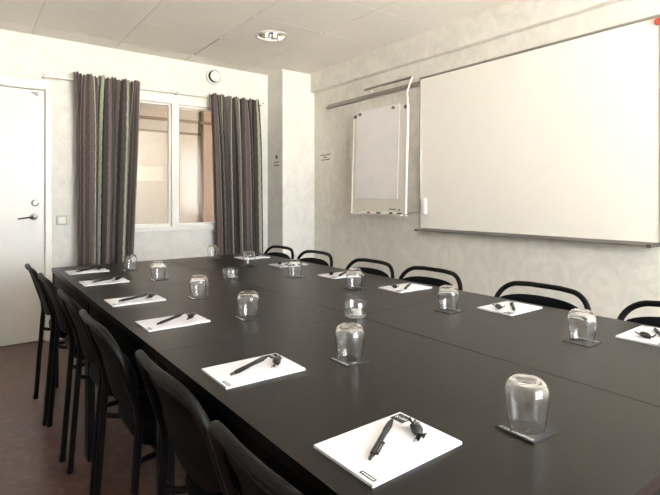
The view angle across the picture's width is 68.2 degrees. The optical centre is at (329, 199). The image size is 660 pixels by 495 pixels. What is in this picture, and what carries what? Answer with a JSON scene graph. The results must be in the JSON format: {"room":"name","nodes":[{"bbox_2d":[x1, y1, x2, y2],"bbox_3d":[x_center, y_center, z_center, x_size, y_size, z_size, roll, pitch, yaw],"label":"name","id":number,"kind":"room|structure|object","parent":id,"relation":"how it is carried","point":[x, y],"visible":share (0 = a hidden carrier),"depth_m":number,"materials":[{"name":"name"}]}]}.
{"room":"conference room","nodes":[
{"label":"conference room","id":0,"kind":"room"},
{"bbox_2d":[0,339,187,494],"bbox_3d":[-0.426,1.215,0.985,5.700,0.100,7.288,0,0,-37],"label":"floor","id":1,"kind":"structure","parent":0,"point":[30,464],"depth_m":2.32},
{"bbox_2d":[25,263,67,425],"bbox_3d":[-1.435,0.762,2.799,0.536,0.806,0.444,0,0,-37],"label":"chair","id":2,"kind":"object","parent":1,"relation":"on","point":[46,308],"visible":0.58,"depth_m":2.59,"materials":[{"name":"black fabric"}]},
{"bbox_2d":[38,273,124,461],"bbox_3d":[-1.155,0.762,2.453,0.536,0.806,0.444,0,0,-37],"label":"chair","id":3,"kind":"object","parent":1,"relation":"on","point":[62,321],"visible":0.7,"depth_m":2.21,"materials":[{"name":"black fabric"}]},
{"bbox_2d":[57,288,145,494],"bbox_3d":[-0.822,0.762,2.027,0.536,0.806,0.444,0,0,-37],"label":"chair","id":4,"kind":"object","parent":1,"relation":"on","point":[84,345],"visible":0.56,"depth_m":1.89,"materials":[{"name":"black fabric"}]},
{"bbox_2d":[79,309,155,494],"bbox_3d":[-0.541,0.762,1.656,0.536,0.806,0.444,0,0,-37],"label":"chair","id":5,"kind":"object","parent":1,"relation":"on","point":[135,410],"visible":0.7,"depth_m":1.48,"materials":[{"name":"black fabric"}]},
{"bbox_2d":[52,259,227,456],"bbox_3d":[-1.124,0.795,2.803,0.706,0.740,1.042,0,0,-37],"label":"meeting table","id":6,"kind":"object","parent":1,"relation":"on","point":[177,273],"visible":0.27,"depth_m":2.67,"materials":[{"name":"black laminate"}]},
{"bbox_2d":[65,268,108,274],"bbox_3d":[-1.422,0.422,2.852,0.210,0.006,0.148,0,0,-38],"label":"notepad","id":7,"kind":"object","parent":6,"relation":"on","point":[71,272],"visible":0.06,"depth_m":2.82,"materials":[{"name":"paper"}]},
{"bbox_2d":[76,267,95,271],"bbox_3d":[-1.428,0.414,2.863,0.016,0.012,0.156,0,0,16],"label":"ballpoint pen","id":8,"kind":"object","parent":7,"relation":"on","point":[93,267],"visible":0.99,"depth_m":2.85,"materials":[{"name":"black plastic"}]},
{"bbox_2d":[79,277,129,285],"bbox_3d":[-1.154,0.422,2.491,0.210,0.006,0.148,0,0,-37],"label":"notepad","id":9,"kind":"object","parent":6,"relation":"on","point":[121,280],"visible":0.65,"depth_m":2.46,"materials":[{"name":"paper"}]},
{"bbox_2d":[91,277,114,282],"bbox_3d":[-1.161,0.414,2.502,0.016,0.012,0.156,0,0,20],"label":"ballpoint pen","id":10,"kind":"object","parent":9,"relation":"on","point":[109,278],"visible":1,"depth_m":2.50,"materials":[{"name":"black plastic"}]},
{"bbox_3d":[-0.905,0.423,2.571,0.080,0.003,0.080,0,0,-37],"label":"coaster","id":11,"kind":"object","parent":6,"relation":"on","visible":0},
{"bbox_2d":[151,261,165,279],"bbox_3d":[-0.905,0.375,2.571,0.078,0.093,0.078,0,0,39],"label":"drinking glass","id":12,"kind":"object","parent":11,"relation":"on","point":[158,268],"visible":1,"depth_m":2.54,"materials":[{"name":"clear glass"}]},
{"bbox_3d":[-1.194,0.423,2.908,0.080,0.003,0.080,0,0,-35],"label":"coaster","id":13,"kind":"object","parent":6,"relation":"on","visible":0},
{"bbox_2d":[123,254,136,269],"bbox_3d":[-1.194,0.375,2.908,0.078,0.093,0.078,0,0,0],"label":"drinking glass","id":14,"kind":"object","parent":13,"relation":"on","point":[129,260],"visible":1,"depth_m":2.88,"materials":[{"name":"clear glass"}]},
{"bbox_2d":[135,350,240,494],"bbox_3d":[-0.182,0.762,1.220,0.536,0.806,0.444,0,0,-37],"label":"chair","id":15,"kind":"object","parent":1,"relation":"on","point":[180,416],"visible":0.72,"depth_m":1.06,"materials":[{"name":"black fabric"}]},
{"bbox_2d":[85,279,350,494],"bbox_3d":[-0.502,0.795,1.974,0.706,0.740,1.029,0,0,-37],"label":"meeting table","id":16,"kind":"object","parent":1,"relation":"on","point":[278,311],"visible":0.49,"depth_m":1.81,"materials":[{"name":"black laminate"}]},
{"bbox_2d":[104,294,165,306],"bbox_3d":[-0.815,0.422,2.038,0.210,0.006,0.148,0,0,-37],"label":"notepad","id":17,"kind":"object","parent":16,"relation":"on","point":[114,302],"visible":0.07,"depth_m":2.02,"materials":[{"name":"paper"}]},
{"bbox_2d":[119,294,147,301],"bbox_3d":[-0.822,0.414,2.049,0.016,0.012,0.156,0,0,25],"label":"ballpoint pen","id":18,"kind":"object","parent":17,"relation":"on","point":[141,295],"visible":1,"depth_m":2.05,"materials":[{"name":"black plastic"}]},
{"bbox_2d":[146,293,155,298],"bbox_3d":[-0.761,0.411,2.070,0.027,0.022,0.062,0,0,0],"label":"candy","id":19,"kind":"object","parent":17,"relation":"on","point":[150,295],"visible":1,"depth_m":2.06,"materials":[{"name":"plastic"}]},
{"bbox_2d":[135,313,209,331],"bbox_3d":[-0.542,0.422,1.679,0.210,0.006,0.148,0,0,-38],"label":"notepad","id":20,"kind":"object","parent":16,"relation":"on","point":[150,325],"visible":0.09,"depth_m":1.66,"materials":[{"name":"paper"}]},
{"bbox_2d":[157,313,183,324],"bbox_3d":[-0.549,0.414,1.689,0.016,0.012,0.156,0,0,17],"label":"ballpoint pen","id":21,"kind":"object","parent":20,"relation":"on","point":[180,314],"visible":1,"depth_m":1.68,"materials":[{"name":"black plastic"}]},
{"bbox_2d":[186,312,195,319],"bbox_3d":[-0.488,0.411,1.711,0.027,0.022,0.062,0,0,-4],"label":"candy","id":22,"kind":"object","parent":20,"relation":"on","point":[191,314],"visible":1,"depth_m":1.70,"materials":[{"name":"plastic"}]},
{"bbox_2d":[187,295,210,299],"bbox_3d":[-0.566,0.423,2.101,0.080,0.003,0.080,0,0,-36],"label":"coaster","id":23,"kind":"object","parent":16,"relation":"on","point":[206,297],"visible":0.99,"depth_m":2.07,"materials":[{"name":"grey stone"}]},
{"bbox_2d":[189,275,207,297],"bbox_3d":[-0.566,0.375,2.101,0.078,0.093,0.078,0,0,19],"label":"drinking glass","id":24,"kind":"object","parent":23,"relation":"on","point":[198,284],"visible":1,"depth_m":2.07,"materials":[{"name":"clear glass"}]},
{"bbox_2d":[233,315,262,321],"bbox_3d":[-0.292,0.423,1.742,0.080,0.003,0.080,0,0,-37],"label":"coaster","id":25,"kind":"object","parent":16,"relation":"on","point":[236,317],"visible":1,"depth_m":1.72,"materials":[{"name":"grey stone"}]},
{"bbox_2d":[237,290,258,318],"bbox_3d":[-0.292,0.375,1.742,0.078,0.093,0.078,0,0,7],"label":"drinking glass","id":26,"kind":"object","parent":25,"relation":"on","point":[247,300],"visible":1,"depth_m":1.71,"materials":[{"name":"clear glass"}]},
{"bbox_2d":[166,253,335,278],"bbox_3d":[-0.557,0.795,3.228,0.706,0.740,1.042,0,0,-37],"label":"meeting table","id":27,"kind":"object","parent":1,"relation":"on","point":[224,266],"visible":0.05,"depth_m":3.12,"materials":[{"name":"black laminate"}]},
{"bbox_2d":[234,255,269,259],"bbox_3d":[-0.565,0.422,3.533,0.210,0.006,0.148,0,0,-36],"label":"notepad","id":28,"kind":"object","parent":27,"relation":"on","point":[259,256],"visible":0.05,"depth_m":3.50,"materials":[{"name":"paper"}]},
{"bbox_2d":[269,262,307,267],"bbox_3d":[-0.268,0.422,3.143,0.210,0.006,0.148,0,0,-36],"label":"notepad","id":29,"kind":"object","parent":27,"relation":"on","point":[276,264],"visible":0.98,"depth_m":3.13,"materials":[{"name":"paper"}]},
{"bbox_3d":[-0.513,0.423,3.099,0.080,0.003,0.080,0,0,-38],"label":"coaster","id":30,"kind":"object","parent":27,"relation":"on","visible":0},
{"bbox_2d":[243,250,254,265],"bbox_3d":[-0.513,0.375,3.099,0.078,0.093,0.078,0,0,-13],"label":"drinking glass","id":31,"kind":"object","parent":30,"relation":"on","point":[248,256],"visible":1,"depth_m":3.07,"materials":[{"name":"clear glass"}]},
{"bbox_3d":[-0.836,0.423,3.483,0.080,0.003,0.080,0,0,-39],"label":"coaster","id":32,"kind":"object","parent":27,"relation":"on","visible":0},
{"bbox_2d":[207,245,218,258],"bbox_3d":[-0.836,0.375,3.483,0.078,0.093,0.078,0,0,27],"label":"drinking glass","id":33,"kind":"object","parent":32,"relation":"on","point":[212,250],"visible":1,"depth_m":3.45,"materials":[{"name":"clear glass"}]},
{"bbox_2d":[208,420,303,494],"bbox_3d":[0.093,0.762,0.839,0.536,0.806,0.444,0,0,-37],"label":"chair","id":34,"kind":"object","parent":1,"relation":"on","point":[254,477],"visible":1,"depth_m":0.72,"materials":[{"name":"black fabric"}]},
{"bbox_2d":[264,245,293,258],"bbox_3d":[-0.567,0.762,3.575,0.536,0.806,0.444,0,0,-37],"label":"chair","id":35,"kind":"object","parent":1,"relation":"on","point":[277,254],"visible":0.12,"depth_m":3.71,"materials":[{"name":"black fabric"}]},
{"bbox_2d":[297,250,332,266],"bbox_3d":[-0.284,0.762,3.231,0.536,0.806,0.444,0,0,-37],"label":"chair","id":36,"kind":"object","parent":1,"relation":"on","point":[310,260],"visible":0.16,"depth_m":3.36,"materials":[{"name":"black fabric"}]},
{"bbox_2d":[233,268,473,314],"bbox_3d":[0.065,0.795,2.399,0.706,0.740,1.029,0,0,-37],"label":"meeting table","id":37,"kind":"object","parent":1,"relation":"on","point":[330,293],"visible":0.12,"depth_m":2.21,"materials":[{"name":"black laminate"}]},
{"bbox_2d":[318,272,363,278],"bbox_3d":[0.061,0.422,2.712,0.210,0.006,0.148,0,0,-37],"label":"notepad","id":38,"kind":"object","parent":37,"relation":"on","point":[335,275],"visible":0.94,"depth_m":2.67,"materials":[{"name":"paper"}]},
{"bbox_2d":[344,287,365,290],"bbox_3d":[0.116,0.423,2.310,0.080,0.003,0.080,0,0,-37],"label":"coaster","id":39,"kind":"object","parent":37,"relation":"on","point":[345,287],"visible":0.49,"depth_m":2.28,"materials":[{"name":"grey stone"}]},
{"bbox_2d":[346,268,362,288],"bbox_3d":[0.116,0.375,2.310,0.078,0.093,0.078,0,0,-38],"label":"drinking glass","id":40,"kind":"object","parent":39,"relation":"on","point":[354,276],"visible":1,"depth_m":2.28,"materials":[{"name":"clear glass"}]},
{"bbox_2d":[378,283,431,292],"bbox_3d":[0.359,0.422,2.322,0.210,0.006,0.148,0,0,-36],"label":"notepad","id":41,"kind":"object","parent":37,"relation":"on","point":[413,287],"visible":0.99,"depth_m":2.30,"materials":[{"name":"paper"}]},
{"bbox_3d":[-0.191,0.423,2.652,0.080,0.003,0.080,0,0,-39],"label":"coaster","id":42,"kind":"object","parent":37,"relation":"on","visible":0},
{"bbox_2d":[288,259,301,276],"bbox_3d":[-0.191,0.375,2.652,0.078,0.093,0.078,0,0,-22],"label":"drinking glass","id":43,"kind":"object","parent":42,"relation":"on","point":[294,265],"visible":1,"depth_m":2.62,"materials":[{"name":"clear glass"}]},
{"bbox_2d":[346,258,394,277],"bbox_3d":[0.055,0.762,2.745,0.536,0.806,0.444,0,0,-37],"label":"chair","id":44,"kind":"object","parent":1,"relation":"on","point":[364,269],"visible":0.13,"depth_m":2.87,"materials":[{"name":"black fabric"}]},
{"bbox_2d":[159,316,659,494],"bbox_3d":[0.128,0.795,1.135,0.706,0.740,1.067,0,0,-37],"label":"meeting table","id":45,"kind":"object","parent":1,"relation":"on","point":[605,443],"visible":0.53,"depth_m":0.97,"materials":[{"name":"black laminate"}]},
{"bbox_2d":[202,353,304,388],"bbox_3d":[-0.190,0.422,1.208,0.210,0.006,0.148,0,0,-36],"label":"notepad","id":46,"kind":"object","parent":45,"relation":"on","point":[261,371],"visible":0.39,"depth_m":1.19,"materials":[{"name":"paper"}]},
{"bbox_2d":[230,356,268,375],"bbox_3d":[-0.197,0.414,1.218,0.016,0.012,0.156,0,0,28],"label":"ballpoint pen","id":47,"kind":"object","parent":46,"relation":"on","point":[247,366],"visible":1,"depth_m":1.21,"materials":[{"name":"black plastic"}]},
{"bbox_2d":[271,354,282,367],"bbox_3d":[-0.135,0.411,1.238,0.027,0.022,0.062,0,0,0],"label":"candy","id":48,"kind":"object","parent":46,"relation":"on","point":[277,359],"visible":1,"depth_m":1.23,"materials":[{"name":"plastic"}]},
{"bbox_2d":[329,356,370,366],"bbox_3d":[0.052,0.423,1.284,0.080,0.003,0.080,0,0,-36],"label":"coaster","id":49,"kind":"object","parent":45,"relation":"on","point":[335,359],"visible":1,"depth_m":1.26,"materials":[{"name":"grey stone"}]},
{"bbox_2d":[335,322,363,362],"bbox_3d":[0.052,0.375,1.284,0.078,0.093,0.078,0,0,-12],"label":"drinking glass","id":50,"kind":"object","parent":49,"relation":"on","point":[349,336],"visible":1,"depth_m":1.25,"materials":[{"name":"clear glass"}]},
{"bbox_2d":[347,308,366,317],"bbox_3d":[0.094,0.398,1.768,0.082,0.054,0.082,0,0,-37],"label":"candle holder","id":51,"kind":"object","parent":45,"relation":"on","point":[353,316],"visible":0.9,"depth_m":1.75,"materials":[{"name":"clear glass"}]},
{"bbox_2d":[351,308,361,314],"bbox_3d":[0.095,0.408,1.769,0.038,0.021,0.038,0,0,-37],"label":"tealight","id":52,"kind":"object","parent":51,"relation":"in","point":[356,311],"visible":1,"depth_m":1.76,"materials":[{"name":"white wax"}]},
{"bbox_2d":[314,412,461,487],"bbox_3d":[0.100,0.422,0.838,0.210,0.006,0.148,0,0,-38],"label":"notepad","id":53,"kind":"object","parent":45,"relation":"on","point":[350,450],"visible":1,"depth_m":0.82,"materials":[{"name":"paper"}]},
{"bbox_2d":[368,418,393,460],"bbox_3d":[0.093,0.414,0.848,0.016,0.012,0.156,0,0,21],"label":"ballpoint pen","id":54,"kind":"object","parent":53,"relation":"on","point":[375,450],"visible":1,"depth_m":0.83,"materials":[{"name":"black plastic"}]},
{"bbox_2d":[406,417,426,441],"bbox_3d":[0.154,0.411,0.869,0.027,0.022,0.062,0,0,-3],"label":"candy","id":55,"kind":"object","parent":53,"relation":"on","point":[416,428],"visible":1,"depth_m":0.86,"materials":[{"name":"plastic"}]},
{"bbox_2d":[495,420,558,443],"bbox_3d":[0.362,0.423,0.898,0.080,0.003,0.080,0,0,-36],"label":"coaster","id":56,"kind":"object","parent":45,"relation":"on","point":[549,431],"visible":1,"depth_m":0.88,"materials":[{"name":"grey stone"}]},
{"bbox_2d":[504,373,549,435],"bbox_3d":[0.362,0.375,0.898,0.078,0.093,0.078,0,0,-41],"label":"drinking glass","id":57,"kind":"object","parent":56,"relation":"on","point":[527,397],"visible":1,"depth_m":0.87,"materials":[{"name":"clear glass"}]},
{"bbox_2d":[399,266,462,290],"bbox_3d":[0.340,0.762,2.399,0.536,0.806,0.444,0,0,-37],"label":"chair","id":58,"kind":"object","parent":1,"relation":"on","point":[419,279],"visible":0.12,"depth_m":2.54,"materials":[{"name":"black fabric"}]},
{"bbox_2d":[361,293,659,406],"bbox_3d":[0.694,0.795,1.560,0.706,0.740,1.067,0,0,-37],"label":"meeting table","id":59,"kind":"object","parent":1,"relation":"on","point":[532,339],"visible":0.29,"depth_m":1.45,"materials":[{"name":"black laminate"}]},
{"bbox_2d":[433,309,462,313],"bbox_3d":[0.449,0.423,1.847,0.080,0.003,0.080,0,0,-38],"label":"coaster","id":60,"kind":"object","parent":59,"relation":"on","point":[437,310],"visible":0.34,"depth_m":1.83,"materials":[{"name":"grey stone"}]},
{"bbox_2d":[438,285,458,311],"bbox_3d":[0.449,0.375,1.847,0.078,0.093,0.078,0,0,-8],"label":"drinking glass","id":61,"kind":"object","parent":60,"relation":"on","point":[448,295],"visible":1,"depth_m":1.82,"materials":[{"name":"clear glass"}]},
{"bbox_2d":[477,301,541,315],"bbox_3d":[0.697,0.422,1.891,0.210,0.006,0.148,0,0,-37],"label":"notepad","id":62,"kind":"object","parent":59,"relation":"on","point":[520,308],"visible":1,"depth_m":1.87,"materials":[{"name":"paper"}]},
{"bbox_2d":[493,303,504,309],"bbox_3d":[0.643,0.411,1.860,0.027,0.022,0.062,0,0,-7],"label":"candy","id":63,"kind":"object","parent":62,"relation":"on","point":[498,306],"visible":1,"depth_m":1.85,"materials":[{"name":"plastic"}]},
{"bbox_2d":[562,338,601,347],"bbox_3d":[0.748,0.423,1.446,0.080,0.003,0.080,0,0,-37],"label":"coaster","id":64,"kind":"object","parent":59,"relation":"on","point":[568,340],"visible":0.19,"depth_m":1.42,"materials":[{"name":"grey stone"}]},
{"bbox_2d":[567,308,596,343],"bbox_3d":[0.748,0.375,1.446,0.078,0.093,0.078,0,0,-15],"label":"drinking glass","id":65,"kind":"object","parent":64,"relation":"on","point":[582,323],"visible":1,"depth_m":1.42,"materials":[{"name":"clear glass"}]},
{"bbox_2d":[615,325,659,346],"bbox_3d":[1.004,0.422,1.500,0.210,0.006,0.148,0,0,-38],"label":"notepad","id":66,"kind":"object","parent":59,"relation":"on","point":[630,335],"visible":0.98,"depth_m":1.49,"materials":[{"name":"paper"}]},
{"bbox_2d":[634,331,655,339],"bbox_3d":[0.950,0.411,1.469,0.027,0.022,0.062,0,0,-8],"label":"candy","id":67,"kind":"object","parent":66,"relation":"on","point":[643,334],"visible":1,"depth_m":1.46,"materials":[{"name":"plastic"}]},
{"bbox_2d":[494,281,591,310],"bbox_3d":[0.706,0.762,1.914,0.536,0.806,0.444,0,0,-37],"label":"chair","id":68,"kind":"object","parent":1,"relation":"on","point":[528,298],"visible":0.12,"depth_m":2.04,"materials":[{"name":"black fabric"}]},
{"bbox_2d":[617,300,659,326],"bbox_3d":[1.018,0.762,1.498,0.536,0.806,0.444,0,0,-37],"label":"chair","id":69,"kind":"object","parent":1,"relation":"on","point":[649,320],"visible":0.12,"depth_m":1.74,"materials":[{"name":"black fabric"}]},
{"bbox_2d":[0,29,267,339],"bbox_3d":[-2.549,-0.087,3.898,5.600,2.503,0.120,0,0,-37],"label":"wall","id":70,"kind":"structure","parent":0,"point":[22,55],"depth_m":4.22,"materials":[{"name":"paint"}]},
{"bbox_2d":[0,86,43,345],"bbox_3d":[-2.694,0.135,3.710,0.904,2.036,0.095,0,0,-37],"label":"door","id":71,"kind":"structure","parent":70,"relation":"in","point":[21,110],"depth_m":3.89,"materials":[{"name":"paint"}]},
{"bbox_2d":[0,75,51,341],"bbox_3d":[-2.720,0.100,3.744,1.004,2.130,0.122,0,0,-37],"label":"trim","id":72,"kind":"structure","parent":70,"relation":"attached to","point":[4,80],"depth_m":3.98,"materials":[{"name":"white paint"}]},
{"bbox_2d":[56,215,66,224],"bbox_3d":[-2.230,0.177,4.053,0.082,0.082,0.015,0,0,-37],"label":"light switch","id":73,"kind":"object","parent":70,"relation":"attached to","point":[60,219],"visible":1,"depth_m":4.04,"materials":[{"name":"white paint"}]},
{"bbox_2d":[42,74,263,105],"bbox_3d":[-1.520,-0.994,4.543,2.020,0.024,0.083,0,0,-37],"label":"curtain rod","id":74,"kind":"object","parent":70,"relation":"attached to","point":[43,75],"visible":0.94,"depth_m":4.46,"materials":[{"name":"white paint"}]},
{"bbox_2d":[73,71,140,265],"bbox_3d":[-1.896,-0.117,4.166,0.534,1.883,0.126,0,0,-33],"label":"curtain","id":75,"kind":"object","parent":74,"relation":"hanging from","point":[106,109],"visible":0.87,"depth_m":4.14,"materials":[{"name":"fabric"}]},
{"bbox_2d":[209,93,262,254],"bbox_3d":[-0.927,-0.108,4.889,0.597,1.866,0.132,0,0,-37],"label":"curtain","id":76,"kind":"object","parent":74,"relation":"hanging from","point":[235,122],"visible":0.87,"depth_m":4.87,"materials":[{"name":"fabric"}]},
{"bbox_2d":[135,90,214,231],"bbox_3d":[-1.480,-0.345,4.656,1.060,1.290,0.130,0,0,-37],"label":"window","id":77,"kind":"structure","parent":70,"relation":"in","point":[173,101],"depth_m":4.62,"materials":[{"name":"white paint"}]},
{"bbox_2d":[206,68,221,84],"bbox_3d":[-1.150,-1.220,4.846,0.164,0.164,0.042,0,0,-37],"label":"air vent","id":78,"kind":"object","parent":70,"relation":"in","point":[213,76],"visible":1,"depth_m":4.84,"materials":[{"name":"white paint"}]},
{"bbox_2d":[135,105,199,223],"bbox_3d":[-2.003,-0.085,5.628,3.150,2.500,1.992,0,0,-37],"label":"wall","id":79,"kind":"structure","parent":0,"point":[151,197],"depth_m":6.58,"materials":[{"name":"beige paint"}]},
{"bbox_2d":[137,166,162,181],"bbox_3d":[-2.395,-0.330,6.434,0.360,0.200,0.029,0,0,-37],"label":"wall panel","id":80,"kind":"object","parent":79,"relation":"attached to","point":[144,173],"visible":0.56,"depth_m":6.43,"materials":[{"name":"beige paint"}]},
{"bbox_2d":[139,115,210,135],"bbox_3d":[-2.476,-0.985,6.300,3.000,0.180,0.150,0,0,-37],"label":"trim","id":81,"kind":"structure","parent":79,"relation":"attached to","point":[140,116],"depth_m":6.55,"materials":[{"name":"brown"}]},
{"bbox_2d":[140,103,205,110],"bbox_3d":[-1.933,-1.278,5.618,3.050,0.115,1.892,0,0,-37],"label":"ceiling","id":82,"kind":"structure","parent":0,"point":[140,103],"depth_m":6.50,"materials":[{"name":"tile"}]},
{"bbox_2d":[200,110,213,221],"bbox_3d":[-0.979,-0.085,6.396,0.790,2.500,1.992,0,0,-37],"label":"wall","id":83,"kind":"structure","parent":0,"point":[206,164],"depth_m":6.82,"materials":[{"name":"beige paint"}]},
{"bbox_2d":[0,0,514,74],"bbox_3d":[-0.426,-1.428,0.985,5.700,0.200,7.288,0,0,-37],"label":"ceiling","id":84,"kind":"structure","parent":0,"point":[322,34],"depth_m":3.71,"materials":[{"name":"tile"}]},
{"bbox_2d":[255,30,287,41],"bbox_3d":[-0.475,-1.380,3.963,0.272,0.126,0.272,0,0,-37],"label":"recessed light","id":85,"kind":"object","parent":84,"relation":"in","point":[268,35],"visible":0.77,"depth_m":4.04,"materials":[{"name":"white paint"}]},
{"bbox_2d":[268,69,313,258],"bbox_3d":[-0.418,-0.087,5.235,0.406,2.503,0.318,0,0,-37],"label":"wall pillar","id":86,"kind":"structure","parent":0,"point":[290,97],"depth_m":5.10,"materials":[{"name":"paint"}]},
{"bbox_2d":[311,0,623,93],"bbox_3d":[1.848,-1.233,2.498,0.065,0.210,6.779,0,0,-37],"label":"beam","id":87,"kind":"structure","parent":0,"point":[516,16],"depth_m":3.64,"materials":[{"name":"white paint"}]},
{"bbox_2d":[314,0,659,320],"bbox_3d":[1.813,-0.087,2.665,0.100,2.503,7.288,0,0,-37],"label":"wall","id":88,"kind":"structure","parent":0,"point":[611,277],"depth_m":3.68,"materials":[{"name":"white paint"}]},
{"bbox_2d":[318,148,332,168],"bbox_3d":[-0.048,-0.415,5.061,0.003,0.204,0.245,0,0,-37],"label":"notice sign","id":89,"kind":"object","parent":88,"relation":"attached to","point":[325,157],"visible":1,"depth_m":5.06,"materials":[{"name":"white paper"}]},
{"bbox_2d":[326,81,419,108],"bbox_3d":[0.350,-0.947,4.504,0.034,0.044,1.274,0,0,-37],"label":"wall rail","id":90,"kind":"object","parent":88,"relation":"attached to","point":[415,84],"visible":1,"depth_m":4.42,"materials":[{"name":"metal"}]},
{"bbox_2d":[348,76,418,215],"bbox_3d":[0.454,-0.433,4.245,0.129,1.154,0.800,0,0,-37],"label":"flip chart","id":91,"kind":"object","parent":90,"relation":"hanging from","point":[380,135],"visible":1,"depth_m":4.24,"materials":[{"name":"beige paint"}]},
{"bbox_2d":[348,213,402,215],"bbox_3d":[0.390,0.132,4.262,0.048,0.014,0.680,0,0,-37],"label":"marker tray","id":92,"kind":"object","parent":91,"relation":"on","point":[348,213],"depth_m":4.21,"materials":[{"name":"beige paint"}]},
{"bbox_2d":[414,14,659,247],"bbox_3d":[1.238,-0.367,3.283,0.080,1.253,1.738,0,0,-37],"label":"whiteboard","id":93,"kind":"object","parent":88,"relation":"attached to","point":[559,140],"visible":1,"depth_m":3.08,"materials":[{"name":"ceramic"}]},
{"bbox_2d":[420,198,426,213],"bbox_3d":[0.756,0.057,3.930,0.030,0.125,0.050,0,0,-37],"label":"holder","id":94,"kind":"object","parent":93,"relation":"attached to","point":[423,201],"visible":1,"depth_m":3.91,"materials":[{"name":"white paint"}]},
{"bbox_2d":[417,229,657,246],"bbox_3d":[1.225,0.249,3.284,0.058,0.013,1.716,0,0,-37],"label":"tray","id":95,"kind":"object","parent":93,"relation":"on","point":[544,236],"depth_m":3.06,"materials":[{"name":"metal"}]},
{"bbox_2d":[654,18,659,24],"bbox_3d":[1.757,-0.953,2.611,0.010,0.038,0.038,0,0,-37],"label":"magnet","id":96,"kind":"object","parent":93,"relation":"attached to","point":[657,20],"visible":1,"depth_m":2.61,"materials":[{"name":"red plastic"}]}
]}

